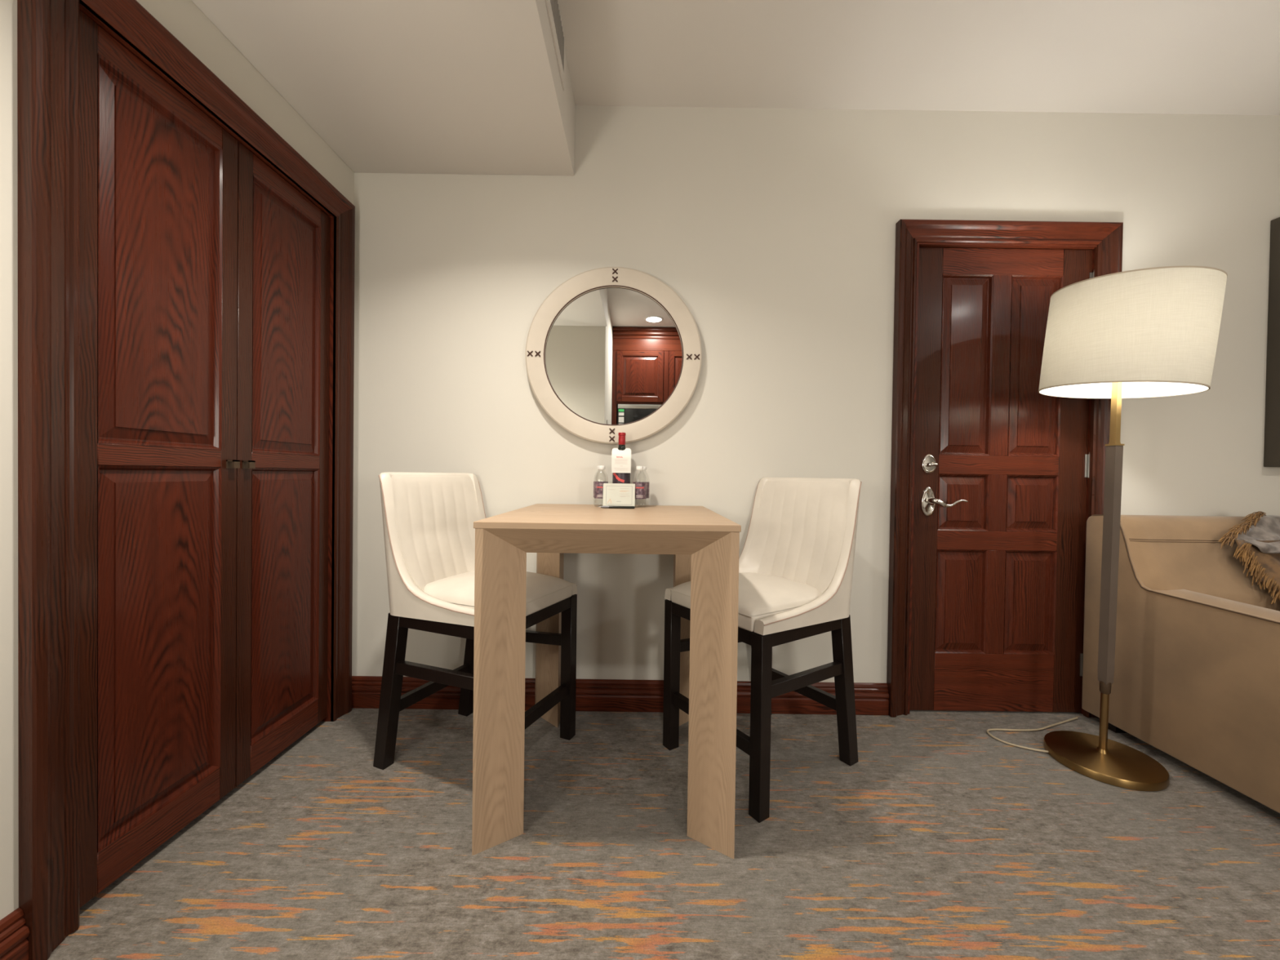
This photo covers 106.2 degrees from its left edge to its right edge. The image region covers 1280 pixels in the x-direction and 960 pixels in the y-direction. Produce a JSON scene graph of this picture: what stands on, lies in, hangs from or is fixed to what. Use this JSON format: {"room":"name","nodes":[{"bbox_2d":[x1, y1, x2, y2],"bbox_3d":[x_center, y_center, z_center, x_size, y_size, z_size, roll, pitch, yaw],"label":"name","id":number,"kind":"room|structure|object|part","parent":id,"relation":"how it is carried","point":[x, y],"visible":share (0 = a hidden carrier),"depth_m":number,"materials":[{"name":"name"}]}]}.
{"room":"hotel suite","nodes":[
{"label":"hotel suite","id":0,"kind":"room"},
{"bbox_2d":[0,0,354,919],"bbox_3d":[-1.308,-0.308,1.006,0.120,2.617,2.160,1,1,0],"label":"wall","id":1,"kind":"structure","parent":0,"point":[183,19],"depth_m":0.96,"materials":[{"name":"paint"}]},
{"bbox_2d":[0,907,29,959],"bbox_3d":[-1.252,0.941,0.460,0.024,0.131,1.034,1,1,0],"label":"baseboard","id":2,"kind":"structure","parent":1,"relation":"attached to","point":[14,943],"depth_m":0.96,"materials":[{"name":"brown wood"}]},
{"bbox_2d":[79,9,239,908],"bbox_3d":[-1.270,-0.038,1.285,0.059,2.028,0.442,1,1,0],"label":"door","id":3,"kind":"structure","parent":1,"relation":"in","point":[158,175],"depth_m":1.24,"materials":[{"name":"brown wood"}]},
{"bbox_3d":[-1.295,0.925,1.297,0.035,0.100,0.330,1,1,0],"label":"rail","id":4,"kind":"part","parent":3,"relation":"part of","materials":[{"name":"brown wood"}]},
{"bbox_3d":[-1.282,-0.063,1.285,0.035,0.052,0.330,1,1,0],"label":"rail","id":5,"kind":"part","parent":3,"relation":"part of","materials":[{"name":"brown wood"}]},
{"bbox_3d":[-1.277,0.419,1.291,0.014,0.912,0.330,1,1,0],"label":"panel","id":6,"kind":"part","parent":3,"relation":"part of","materials":[{"name":"brown wood"}]},
{"bbox_3d":[-1.268,-1.020,1.274,0.035,0.064,0.330,1,1,0],"label":"rail","id":7,"kind":"part","parent":3,"relation":"part of","materials":[{"name":"brown wood"}]},
{"bbox_3d":[-1.264,-0.538,1.279,0.014,0.900,0.330,1,1,0],"label":"panel","id":8,"kind":"part","parent":3,"relation":"part of","materials":[{"name":"brown wood"}]},
{"bbox_3d":[-1.252,-0.049,1.478,0.024,0.026,0.022,1,1,0],"label":"handle","id":9,"kind":"part","parent":3,"relation":"part of","materials":[{"name":"brown metal"}]},
{"bbox_2d":[17,0,355,959],"bbox_3d":[-1.266,-0.081,1.508,0.091,2.148,1.084,1,1,0],"label":"trim","id":10,"kind":"structure","parent":1,"relation":"attached to","point":[48,30],"depth_m":1.03,"materials":[{"name":"brown wood"}]},
{"bbox_2d":[235,142,329,786],"bbox_3d":[-1.270,-0.044,1.731,0.059,2.028,0.442,1,1,0],"label":"door","id":11,"kind":"structure","parent":1,"relation":"in","point":[283,313],"depth_m":1.69,"materials":[{"name":"brown wood"}]},
{"bbox_3d":[-1.252,-0.049,1.537,0.024,0.026,0.022,1,1,0],"label":"handle","id":12,"kind":"part","parent":11,"relation":"part of","materials":[{"name":"brown metal"}]},
{"bbox_3d":[-1.295,0.920,1.742,0.035,0.100,0.330,1,1,0],"label":"rail","id":13,"kind":"part","parent":11,"relation":"part of","materials":[{"name":"brown wood"}]},
{"bbox_3d":[-1.282,-0.068,1.730,0.035,0.052,0.330,1,1,0],"label":"rail","id":14,"kind":"part","parent":11,"relation":"part of","materials":[{"name":"brown wood"}]},
{"bbox_3d":[-1.278,0.414,1.736,0.014,0.912,0.330,1,1,0],"label":"panel","id":15,"kind":"part","parent":11,"relation":"part of","materials":[{"name":"brown wood"}]},
{"bbox_3d":[-1.264,-0.544,1.725,0.014,0.900,0.330,1,1,0],"label":"panel","id":16,"kind":"part","parent":11,"relation":"part of","materials":[{"name":"brown wood"}]},
{"bbox_3d":[-1.269,-1.026,1.719,0.035,0.064,0.330,1,1,0],"label":"rail","id":17,"kind":"part","parent":11,"relation":"part of","materials":[{"name":"brown wood"}]},
{"bbox_2d":[191,0,575,175],"bbox_3d":[-0.756,-1.458,0.993,0.951,0.303,2.160,1,1,0],"label":"ceiling","id":18,"kind":"structure","parent":0,"point":[418,86],"depth_m":1.57,"materials":[{"name":"paint"}]},
{"bbox_2d":[545,0,565,90],"bbox_3d":[-0.277,-1.509,1.180,0.006,0.182,1.155,1,1,0],"label":"ceiling vent","id":19,"kind":"object","parent":18,"relation":"in","point":[553,6],"visible":1,"depth_m":1.61,"materials":[{"name":"paint"}]},
{"bbox_3d":[-0.276,-1.594,1.179,0.005,0.012,1.155,1,1,0],"label":"frame rail","id":20,"kind":"part","parent":19,"relation":"part of","materials":[{"name":"paint"}]},
{"bbox_3d":[-0.277,-1.533,1.747,0.005,0.124,0.020,1,1,0],"label":"frame","id":21,"kind":"part","parent":19,"relation":"part of","materials":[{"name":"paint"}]},
{"bbox_2d":[47,707,1279,959],"bbox_3d":[2.159,1.110,-0.041,7.091,0.100,4.530,1,1,0],"label":"floor","id":22,"kind":"structure","parent":0,"point":[945,838],"depth_m":1.29,"materials":[{"name":"carpet"}]},
{"bbox_2d":[373,471,577,769],"bbox_3d":[-0.586,0.488,1.766,0.544,1.026,0.493,1,1,23],"label":"bar stool","id":23,"kind":"object","parent":22,"relation":"on","point":[428,518],"visible":0.87,"depth_m":1.69,"materials":[{"name":"beige leather"}]},
{"bbox_3d":[-0.861,0.726,1.665,0.122,0.545,0.044,1,1,23],"label":"leg","id":24,"kind":"part","parent":23,"relation":"part of","materials":[{"name":"black wood"}]},
{"bbox_2d":[391,475,480,591],"bbox_3d":[-0.723,0.186,1.821,0.207,0.424,0.416,1,1,23],"label":"backrest","id":25,"kind":"object","parent":23,"relation":"on","point":[433,517],"depth_m":1.79,"materials":[{"name":"beige leather"}]},
{"bbox_3d":[-0.638,0.473,1.556,0.381,0.052,0.030,1,1,25],"label":"seat rail","id":26,"kind":"part","parent":23,"relation":"part of","materials":[{"name":"black wood"}]},
{"bbox_3d":[-0.706,0.724,2.035,0.122,0.545,0.044,1,1,23],"label":"leg","id":27,"kind":"part","parent":23,"relation":"part of","materials":[{"name":"black wood"}]},
{"bbox_3d":[-0.583,0.216,1.763,0.533,0.481,0.489,1,1,23],"label":"backrest","id":28,"kind":"part","parent":23,"relation":"part of","materials":[{"name":"beige leather"}]},
{"bbox_2d":[424,570,571,606],"bbox_3d":[-0.532,0.368,1.742,0.429,0.056,0.407,1,1,23],"label":"seat cushion","id":29,"kind":"object","parent":23,"relation":"on","point":[453,587],"depth_m":1.66,"materials":[{"name":"beige leather"}]},
{"bbox_3d":[-0.536,0.421,1.744,0.430,0.050,0.408,1,1,23],"label":"seat","id":30,"kind":"part","parent":23,"relation":"part of","materials":[{"name":"beige leather"}]},
{"bbox_3d":[-0.357,0.471,1.669,0.030,0.042,0.400,1,1,23],"label":"seat rail","id":31,"kind":"part","parent":23,"relation":"part of","materials":[{"name":"black wood"}]},
{"bbox_3d":[-0.279,0.726,1.877,0.045,0.556,0.044,1,1,23],"label":"leg","id":32,"kind":"part","parent":23,"relation":"part of","materials":[{"name":"black wood"}]},
{"bbox_2d":[471,503,741,858],"bbox_3d":[-0.093,0.560,1.675,0.713,0.898,0.784,1,1,0],"label":"pub table","id":33,"kind":"object","parent":22,"relation":"on","point":[704,544],"visible":0.91,"depth_m":1.33,"materials":[{"name":"brown wood"}]},
{"bbox_3d":[-0.386,0.569,1.335,0.119,0.880,0.099,1,1,0],"label":"leg","id":34,"kind":"part","parent":33,"relation":"part of","materials":[{"name":"brown wood"}]},
{"bbox_3d":[-0.362,0.561,2.025,0.172,0.880,0.075,1,1,44],"label":"leg","id":35,"kind":"part","parent":33,"relation":"part of","materials":[{"name":"brown wood"}]},
{"bbox_2d":[594,465,608,498],"bbox_3d":[-0.156,0.025,1.930,0.056,0.165,0.056,1,1,0],"label":"water bottle","id":36,"kind":"object","parent":33,"relation":"on","point":[598,486],"visible":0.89,"depth_m":1.91,"materials":[{"name":"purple plastic"}]},
{"bbox_2d":[598,506,635,508],"bbox_3d":[-0.091,0.104,1.836,0.144,0.010,0.011,1,1,1],"label":"pen","id":37,"kind":"object","parent":33,"relation":"on","point":[603,507],"visible":1,"depth_m":1.83,"materials":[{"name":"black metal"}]},
{"bbox_2d":[612,432,630,483],"bbox_3d":[-0.077,-0.045,1.999,0.075,0.304,0.075,1,1,0],"label":"wine bottle","id":38,"kind":"object","parent":33,"relation":"on","point":[617,477],"visible":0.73,"depth_m":1.98,"materials":[{"name":"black glass"}]},
{"bbox_3d":[-0.077,-0.021,2.000,0.075,0.256,0.075,1,1,0],"label":"glass","id":39,"kind":"part","parent":38,"relation":"part of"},
{"bbox_2d":[611,448,631,472],"bbox_3d":[-0.076,-0.080,1.970,0.079,0.102,0.022,1,1,0],"label":"tag","id":40,"kind":"object","parent":38,"relation":"hanging from","point":[620,460],"visible":1,"depth_m":1.96,"materials":[{"name":"white paper"}]},
{"bbox_2d":[632,466,646,498],"bbox_3d":[-0.002,0.027,1.930,0.056,0.165,0.056,1,1,0],"label":"water bottle","id":41,"kind":"object","parent":33,"relation":"on","point":[640,487],"visible":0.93,"depth_m":1.91,"materials":[{"name":"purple plastic"}]},
{"bbox_2d":[635,466,649,497],"bbox_3d":[0.011,0.026,2.000,0.056,0.165,0.056,1,1,29],"label":"water bottle","id":42,"kind":"object","parent":33,"relation":"on","point":[644,468],"visible":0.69,"depth_m":1.99,"materials":[{"name":"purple plastic"}]},
{"bbox_3d":[0.175,0.569,2.025,0.172,0.880,0.075,0,1,-45],"label":"leg","id":43,"kind":"part","parent":33,"relation":"part of","materials":[{"name":"brown wood"}]},
{"bbox_3d":[0.200,0.577,1.335,0.119,0.880,0.099,1,1,0],"label":"leg","id":44,"kind":"part","parent":33,"relation":"part of","materials":[{"name":"brown wood"}]},
{"bbox_3d":[-0.083,0.057,1.912,0.132,0.102,0.050,1,1,0],"label":"sign holder","id":45,"kind":"object","parent":33,"relation":"on","visible":0},
{"bbox_2d":[602,483,635,506],"bbox_3d":[-0.083,0.059,1.898,0.126,0.090,0.016,1,1,0],"label":"printed card","id":46,"kind":"object","parent":45,"relation":"in","point":[614,494],"visible":0.98,"depth_m":1.90,"materials":[{"name":"grey paper"}]},
{"bbox_2d":[662,476,862,822],"bbox_3d":[0.449,0.502,1.767,0.544,1.026,0.493,0,1,-34],"label":"bar stool","id":47,"kind":"object","parent":22,"relation":"on","point":[796,560],"visible":0.94,"depth_m":1.71,"materials":[{"name":"beige leather"}]},
{"bbox_3d":[0.120,0.732,1.819,0.045,0.556,0.044,0,1,-34],"label":"leg","id":48,"kind":"part","parent":47,"relation":"part of","materials":[{"name":"black wood"}]},
{"bbox_3d":[0.242,0.479,1.630,0.030,0.042,0.400,0,1,-34],"label":"seat rail","id":49,"kind":"part","parent":47,"relation":"part of","materials":[{"name":"black wood"}]},
{"bbox_3d":[0.405,0.434,1.737,0.430,0.050,0.408,0,1,-34],"label":"seat","id":50,"kind":"part","parent":47,"relation":"part of","materials":[{"name":"beige leather"}]},
{"bbox_2d":[671,572,819,616],"bbox_3d":[0.403,0.381,1.734,0.429,0.056,0.407,0,1,-34],"label":"seat cushion","id":51,"kind":"object","parent":47,"relation":"on","point":[760,593],"depth_m":1.62,"materials":[{"name":"beige leather"}]},
{"bbox_3d":[0.364,0.740,1.452,0.045,0.556,0.044,0,1,-34],"label":"leg","id":52,"kind":"part","parent":47,"relation":"part of","materials":[{"name":"black wood"}]},
{"bbox_3d":[0.453,0.230,1.765,0.533,0.481,0.489,0,1,-34],"label":"backrest","id":53,"kind":"part","parent":47,"relation":"part of","materials":[{"name":"beige leather"}]},
{"bbox_2d":[738,480,849,595],"bbox_3d":[0.580,0.204,1.848,0.207,0.424,0.416,0,1,-34],"label":"backrest","id":54,"kind":"object","parent":47,"relation":"on","point":[800,530],"depth_m":1.85,"materials":[{"name":"beige leather"}]},
{"bbox_3d":[0.540,0.489,1.571,0.381,0.052,0.030,0,1,-36],"label":"seat rail","id":55,"kind":"part","parent":47,"relation":"part of","materials":[{"name":"black wood"}]},
{"bbox_3d":[0.732,0.748,1.719,0.122,0.545,0.044,0,1,-34],"label":"leg","id":56,"kind":"part","parent":47,"relation":"part of","materials":[{"name":"black wood"}]},
{"bbox_2d":[986,266,1227,791],"bbox_3d":[1.709,0.168,1.754,0.509,1.731,0.517,1,1,-13],"label":"floor lamp","id":57,"kind":"object","parent":22,"relation":"on","point":[1148,332],"visible":1,"depth_m":1.64,"materials":[{"name":"white fabric"}]},
{"bbox_3d":[1.659,1.022,1.925,0.509,0.011,0.185,1,1,-13],"label":"power cord","id":58,"kind":"part","parent":57,"relation":"part of","materials":[{"name":"white plastic"}]},
{"bbox_3d":[1.694,0.879,1.754,0.026,0.217,0.025,1,1,0],"label":"stem","id":59,"kind":"part","parent":57,"relation":"part of","materials":[{"name":"gold metal"}]},
{"bbox_3d":[1.734,-0.500,1.722,0.457,0.392,0.457,1,1,0],"label":"lamp shade","id":60,"kind":"part","parent":57,"relation":"part of","materials":[{"name":"white fabric"}]},
{"bbox_2d":[1081,514,1279,813],"bbox_3d":[2.974,0.607,1.551,2.136,0.891,1.036,1,1,0],"label":"sofa","id":61,"kind":"object","parent":22,"relation":"on","point":[1197,676],"visible":0.89,"depth_m":1.74,"materials":[{"name":"beige fabric"}]},
{"bbox_3d":[2.975,0.581,1.923,2.108,0.845,0.290,1,1,0],"label":"backrest","id":62,"kind":"part","parent":61,"relation":"part of","materials":[{"name":"beige fabric"}]},
{"bbox_3d":[1.979,0.702,1.445,0.118,0.586,0.819,1,1,0],"label":"armrest","id":63,"kind":"part","parent":61,"relation":"part of","materials":[{"name":"beige fabric"}]},
{"bbox_2d":[1217,511,1279,604],"bbox_3d":[2.610,0.368,1.797,0.808,0.478,0.280,1,1,0],"label":"throw blanket","id":64,"kind":"object","parent":61,"relation":"on","point":[1258,542],"visible":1,"depth_m":1.81,"materials":[{"name":"beige fabric"}]},
{"bbox_2d":[351,105,1279,683],"bbox_3d":[2.177,-0.274,2.148,7.091,2.617,0.120,1,1,0],"label":"wall","id":65,"kind":"structure","parent":0,"point":[775,228],"depth_m":2.08,"materials":[{"name":"paint"}]},
{"bbox_2d":[525,266,702,444],"bbox_3d":[-0.113,-0.531,2.060,0.753,0.753,0.043,1,1,0],"label":"round mirror","id":66,"kind":"object","parent":65,"relation":"attached to","point":[610,351],"visible":0.99,"depth_m":2.06,"materials":[{"name":"mirror"}]},
{"bbox_3d":[-0.113,-0.531,2.057,0.591,0.591,0.001,1,1,0],"label":"glass","id":67,"kind":"part","parent":66,"relation":"part of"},
{"bbox_2d":[351,675,888,715],"bbox_3d":[-0.093,0.938,2.089,2.341,0.131,0.024,1,1,0],"label":"baseboard","id":68,"kind":"structure","parent":65,"relation":"attached to","point":[591,695],"depth_m":2.08,"materials":[{"name":"brown wood"}]},
{"bbox_2d":[909,247,1094,712],"bbox_3d":[1.579,0.006,2.088,0.774,2.027,0.100,1,1,0],"label":"door","id":69,"kind":"structure","parent":65,"relation":"in","point":[1039,668],"depth_m":2.11,"materials":[{"name":"brown wood"}]},
{"bbox_3d":[1.260,0.094,2.099,0.063,0.130,0.010,1,1,0],"label":"handle","id":70,"kind":"part","parent":69,"relation":"part of","materials":[{"name":"silver metal"}]},
{"bbox_3d":[1.323,0.097,2.069,0.151,0.042,0.059,1,1,0],"label":"lever","id":71,"kind":"part","parent":69,"relation":"part of","materials":[{"name":"silver metal"}]},
{"bbox_3d":[1.411,0.535,2.116,0.222,0.456,0.014,1,1,0],"label":"panel","id":72,"kind":"part","parent":69,"relation":"part of","materials":[{"name":"brown wood"}]},
{"bbox_3d":[1.417,0.099,2.111,0.222,0.248,0.014,1,1,0],"label":"panel","id":73,"kind":"part","parent":69,"relation":"part of","materials":[{"name":"brown wood"}]},
{"bbox_3d":[1.425,-0.502,2.104,0.222,0.787,0.014,1,1,0],"label":"panel","id":74,"kind":"part","parent":69,"relation":"part of","materials":[{"name":"brown wood"}]},
{"bbox_3d":[1.558,0.891,2.131,0.526,0.254,0.035,1,1,0],"label":"rail","id":75,"kind":"part","parent":69,"relation":"part of","materials":[{"name":"brown wood"}]},
{"bbox_3d":[1.566,0.267,2.123,0.526,0.084,0.035,1,1,0],"label":"rail","id":76,"kind":"part","parent":69,"relation":"part of","materials":[{"name":"brown wood"}]},
{"bbox_3d":[1.571,-0.065,2.120,0.526,0.083,0.035,1,1,0],"label":"rail","id":77,"kind":"part","parent":69,"relation":"part of","materials":[{"name":"brown wood"}]},
{"bbox_3d":[1.583,-0.951,2.109,0.526,0.115,0.035,1,1,0],"label":"rail","id":78,"kind":"part","parent":69,"relation":"part of","materials":[{"name":"brown wood"}]},
{"bbox_3d":[1.713,0.539,2.116,0.224,0.456,0.014,1,1,0],"label":"panel","id":79,"kind":"part","parent":69,"relation":"part of","materials":[{"name":"brown wood"}]},
{"bbox_3d":[1.719,0.103,2.111,0.224,0.248,0.014,1,1,0],"label":"panel","id":80,"kind":"part","parent":69,"relation":"part of","materials":[{"name":"brown wood"}]},
{"bbox_3d":[1.728,-0.498,2.104,0.224,0.787,0.014,1,1,0],"label":"panel","id":81,"kind":"part","parent":69,"relation":"part of","materials":[{"name":"brown wood"}]},
{"bbox_2d":[886,218,1123,718],"bbox_3d":[1.566,-0.039,2.101,0.948,2.128,0.100,1,1,0],"label":"trim","id":82,"kind":"structure","parent":65,"relation":"attached to","point":[1104,239],"depth_m":2.06,"materials":[{"name":"brown wood"}]},
{"bbox_2d":[1263,217,1279,466],"bbox_3d":[3.271,-0.582,2.053,1.103,1.065,0.062,1,1,0],"label":"wall picture","id":83,"kind":"object","parent":65,"relation":"attached to","point":[1272,428],"visible":1,"depth_m":2.06,"materials":[{"name":"fabric"}]},
{"bbox_2d":[558,0,1279,115],"bbox_3d":[2.197,-1.606,-0.073,7.091,0.100,4.530,1,1,0],"label":"ceiling","id":84,"kind":"structure","parent":0,"point":[1117,56],"depth_m":1.80,"materials":[{"name":"paint"}]}
]}

